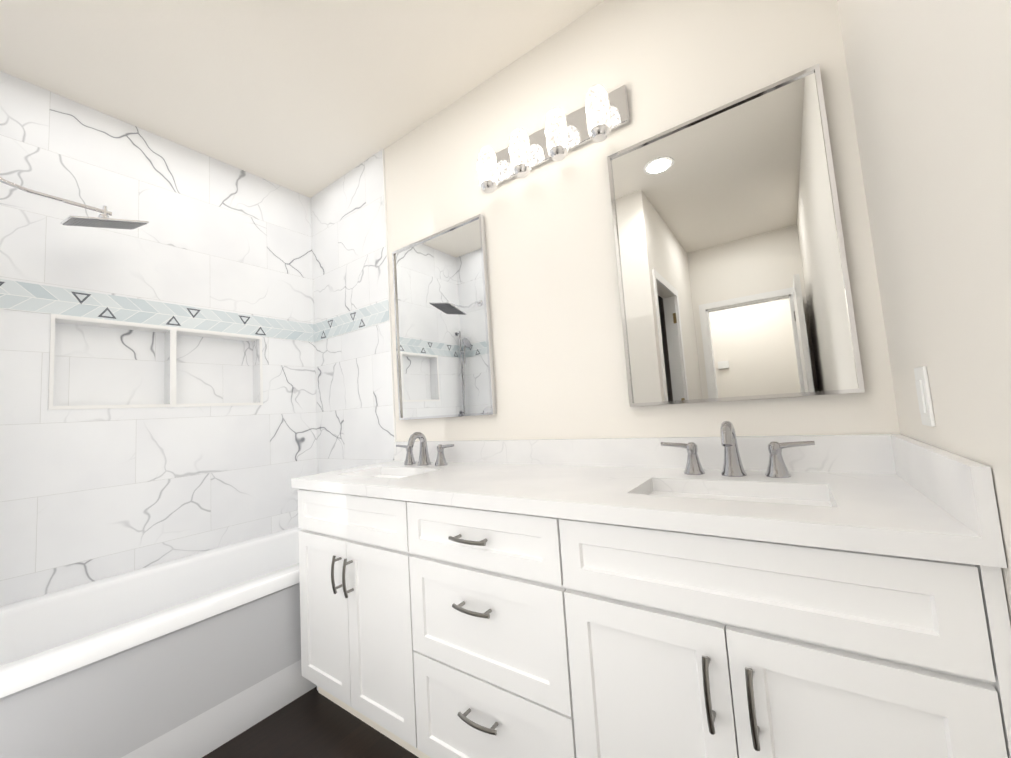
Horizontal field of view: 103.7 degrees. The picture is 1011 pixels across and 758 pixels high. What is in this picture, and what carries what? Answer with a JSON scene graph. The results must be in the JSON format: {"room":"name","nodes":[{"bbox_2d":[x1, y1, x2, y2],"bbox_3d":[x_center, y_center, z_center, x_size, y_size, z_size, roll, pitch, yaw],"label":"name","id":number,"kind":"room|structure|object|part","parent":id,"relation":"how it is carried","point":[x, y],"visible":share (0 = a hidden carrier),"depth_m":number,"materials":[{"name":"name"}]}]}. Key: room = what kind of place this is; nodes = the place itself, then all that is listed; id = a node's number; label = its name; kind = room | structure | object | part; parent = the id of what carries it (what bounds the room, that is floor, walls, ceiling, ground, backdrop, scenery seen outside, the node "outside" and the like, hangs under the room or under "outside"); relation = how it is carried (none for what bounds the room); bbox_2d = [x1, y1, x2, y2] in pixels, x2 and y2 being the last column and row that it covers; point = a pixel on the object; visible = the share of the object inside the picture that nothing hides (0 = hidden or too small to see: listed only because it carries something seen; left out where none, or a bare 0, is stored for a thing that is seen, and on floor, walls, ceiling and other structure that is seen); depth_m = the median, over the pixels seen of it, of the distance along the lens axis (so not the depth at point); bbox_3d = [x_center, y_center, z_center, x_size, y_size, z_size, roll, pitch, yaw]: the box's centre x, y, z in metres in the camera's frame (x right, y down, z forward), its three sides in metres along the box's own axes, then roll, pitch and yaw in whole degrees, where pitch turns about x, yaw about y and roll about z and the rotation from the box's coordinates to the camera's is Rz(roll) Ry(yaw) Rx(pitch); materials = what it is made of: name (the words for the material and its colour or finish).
{"room":"bathroom","nodes":[
{"label":"bathroom","id":0,"kind":"room"},
{"bbox_2d":[0,71,317,606],"bbox_3d":[-1.771,0.064,2.018,0.120,2.680,1.620,-7,-6,35],"label":"wall","id":1,"kind":"structure","parent":0,"point":[88,495],"depth_m":1.94,"materials":[{"name":"tile"}]},
{"bbox_2d":[48,314,262,409],"bbox_3d":[-1.735,-0.058,2.061,0.094,0.411,0.841,-7,-6,35],"label":"trim","id":2,"kind":"structure","parent":1,"relation":"attached to","point":[174,331],"depth_m":1.99,"materials":[{"name":"white"}]},
{"bbox_2d":[0,279,388,342],"bbox_3d":[-1.402,-0.366,1.832,0.780,0.122,1.500,-7,-6,35],"label":"tile band","id":3,"kind":"object","parent":1,"relation":"attached to","point":[26,297],"visible":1,"depth_m":2.03,"materials":[{"name":"tile"}]},
{"bbox_2d":[76,294,86,300],"bbox_3d":[-1.907,-0.365,1.786,0.002,0.030,0.038,-7,-6,35],"label":"tile","id":4,"kind":"object","parent":3,"relation":"attached to","point":[81,297],"depth_m":1.79,"materials":[{"name":"white tile"}]},
{"bbox_2d":[102,310,112,316],"bbox_3d":[-1.854,-0.307,1.851,0.002,0.030,0.038,-7,-6,35],"label":"tile","id":5,"kind":"object","parent":3,"relation":"attached to","point":[107,313],"depth_m":1.85,"materials":[{"name":"white tile"}]},
{"bbox_2d":[0,281,364,338],"bbox_3d":[-1.487,-0.356,1.892,0.562,0.101,1.491,-7,-6,35],"label":"tiles","id":6,"kind":"object","parent":3,"relation":"attached to","point":[114,317],"visible":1,"depth_m":2.06,"materials":[{"name":"grey tile"}]},
{"bbox_2d":[0,0,604,197],"bbox_3d":[-1.462,-1.483,0.210,3.170,0.060,4.700,-7,-6,35],"label":"ceiling","id":7,"kind":"structure","parent":0,"point":[309,98],"depth_m":1.71,"materials":[{"name":"white paint"}]},
{"bbox_2d":[202,686,418,757],"bbox_3d":[-1.283,1.242,-0.016,3.170,0.060,4.700,-7,-6,35],"label":"floor","id":8,"kind":"structure","parent":0,"point":[313,723],"depth_m":1.43,"materials":[{"name":"black tile"}]},
{"bbox_2d":[0,526,316,757],"bbox_3d":[-1.310,1.103,1.714,0.764,0.505,1.494,-7,-6,35],"label":"bathtub","id":9,"kind":"object","parent":8,"relation":"on","point":[197,655],"visible":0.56,"depth_m":1.44,"materials":[{"name":"white ceramic"}]},
{"bbox_2d":[291,465,1010,757],"bbox_3d":[0.082,0.799,1.307,1.976,0.860,0.584,-7,-6,35],"label":"bathroom vanity","id":10,"kind":"object","parent":8,"relation":"on","point":[728,593],"depth_m":0.86,"materials":[{"name":"white wood"}]},
{"bbox_2d":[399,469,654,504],"bbox_3d":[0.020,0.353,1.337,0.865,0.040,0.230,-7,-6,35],"label":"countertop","id":11,"kind":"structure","parent":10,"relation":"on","point":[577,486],"depth_m":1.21,"materials":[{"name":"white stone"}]},
{"bbox_2d":[396,432,453,465],"bbox_3d":[-0.404,0.325,1.852,0.387,0.157,0.127,-7,-6,35],"label":"faucet","id":12,"kind":"object","parent":11,"relation":"on","point":[424,460],"depth_m":1.85,"materials":[{"name":"silver metal"}]},
{"bbox_2d":[661,421,814,477],"bbox_3d":[0.632,0.196,1.121,0.387,0.157,0.127,-7,-6,35],"label":"faucet","id":13,"kind":"object","parent":11,"relation":"on","point":[732,465],"depth_m":1.12,"materials":[{"name":"silver metal"}]},
{"bbox_2d":[384,0,899,441],"bbox_3d":[-0.093,-0.055,1.898,3.010,2.680,0.120,-7,-6,35],"label":"wall","id":14,"kind":"structure","parent":0,"point":[559,363],"depth_m":1.53,"materials":[{"name":"white paint"}]},
{"bbox_2d":[311,150,393,473],"bbox_3d":[-0.940,0.043,2.416,0.780,2.680,0.010,-7,-6,35],"label":"wall tile","id":15,"kind":"structure","parent":14,"relation":"attached to","point":[354,405],"depth_m":2.42,"materials":[{"name":"tile"}]},
{"bbox_2d":[382,149,396,441],"bbox_3d":[-0.621,0.003,2.190,0.006,2.680,0.011,-7,-6,35],"label":"trim","id":16,"kind":"structure","parent":14,"relation":"attached to","point":[389,301],"depth_m":2.23,"materials":[{"name":"white tile"}]},
{"bbox_2d":[392,214,496,419],"bbox_3d":[-0.333,-0.271,1.984,0.628,0.923,0.026,-7,-6,35],"label":"mirror","id":17,"kind":"object","parent":14,"relation":"attached to","point":[444,354],"visible":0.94,"depth_m":1.95,"materials":[{"name":"clear glass"}]},
{"bbox_2d":[477,84,629,192],"bbox_3d":[0.141,-0.948,1.611,0.690,0.203,0.126,-7,-6,35],"label":"sconce","id":18,"kind":"object","parent":14,"relation":"attached to","point":[601,114],"visible":1,"depth_m":1.56,"materials":[{"name":"white glass"}]},
{"bbox_3d":[-0.079,-0.932,1.741,0.086,0.170,0.086,-7,-6,35],"label":"lamp shade","id":19,"kind":"part","parent":18,"relation":"part of","materials":[{"name":"white glass"}]},
{"bbox_3d":[0.060,-0.949,1.644,0.086,0.170,0.086,-7,-6,35],"label":"lamp shade","id":20,"kind":"part","parent":18,"relation":"part of","materials":[{"name":"white glass"}]},
{"bbox_3d":[0.198,-0.966,1.546,0.086,0.170,0.086,-7,-6,35],"label":"lamp shade","id":21,"kind":"part","parent":18,"relation":"part of","materials":[{"name":"white glass"}]},
{"bbox_3d":[0.336,-0.984,1.449,0.086,0.170,0.086,-7,-6,35],"label":"lamp shade","id":22,"kind":"part","parent":18,"relation":"part of","materials":[{"name":"white glass"}]},
{"bbox_2d":[607,64,864,406],"bbox_3d":[0.671,-0.397,1.276,0.625,0.933,0.026,-7,-6,35],"label":"mirror","id":23,"kind":"object","parent":14,"relation":"attached to","point":[733,275],"visible":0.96,"depth_m":1.23,"materials":[{"name":"clear glass"}]},
{"bbox_2d":[837,0,1010,625],"bbox_3d":[-0.227,-0.268,-0.773,0.120,2.680,4.400,-7,-6,35],"label":"wall","id":24,"kind":"structure","parent":0,"point":[930,84],"depth_m":0.62,"materials":[{"name":"white paint"}]},
{"bbox_2d":[914,366,935,426],"bbox_3d":[0.841,0.035,0.801,0.010,0.118,0.070,-7,-6,35],"label":"switch plate","id":25,"kind":"object","parent":24,"relation":"attached to","point":[924,396],"visible":1,"depth_m":0.79,"materials":[{"name":"white plastic"}]},
{"bbox_3d":[-1.814,-0.002,1.185,0.780,2.680,0.010,-7,-6,35],"label":"wall tile","id":26,"kind":"structure","parent":0,"visible":0},
{"bbox_2d":[0,177,111,215],"bbox_3d":[-1.824,-0.763,1.514,0.060,0.130,0.468,-7,-6,35],"label":"shower arm","id":27,"kind":"object","parent":26,"relation":"attached to","point":[44,195],"visible":0.96,"depth_m":1.56},
{"bbox_2d":[60,214,148,229],"bbox_3d":[-1.694,-0.673,1.678,0.236,0.043,0.236,8,17,35],"label":"shower head","id":28,"kind":"object","parent":27,"relation":"attached to","point":[102,221],"visible":1,"depth_m":1.65}
]}

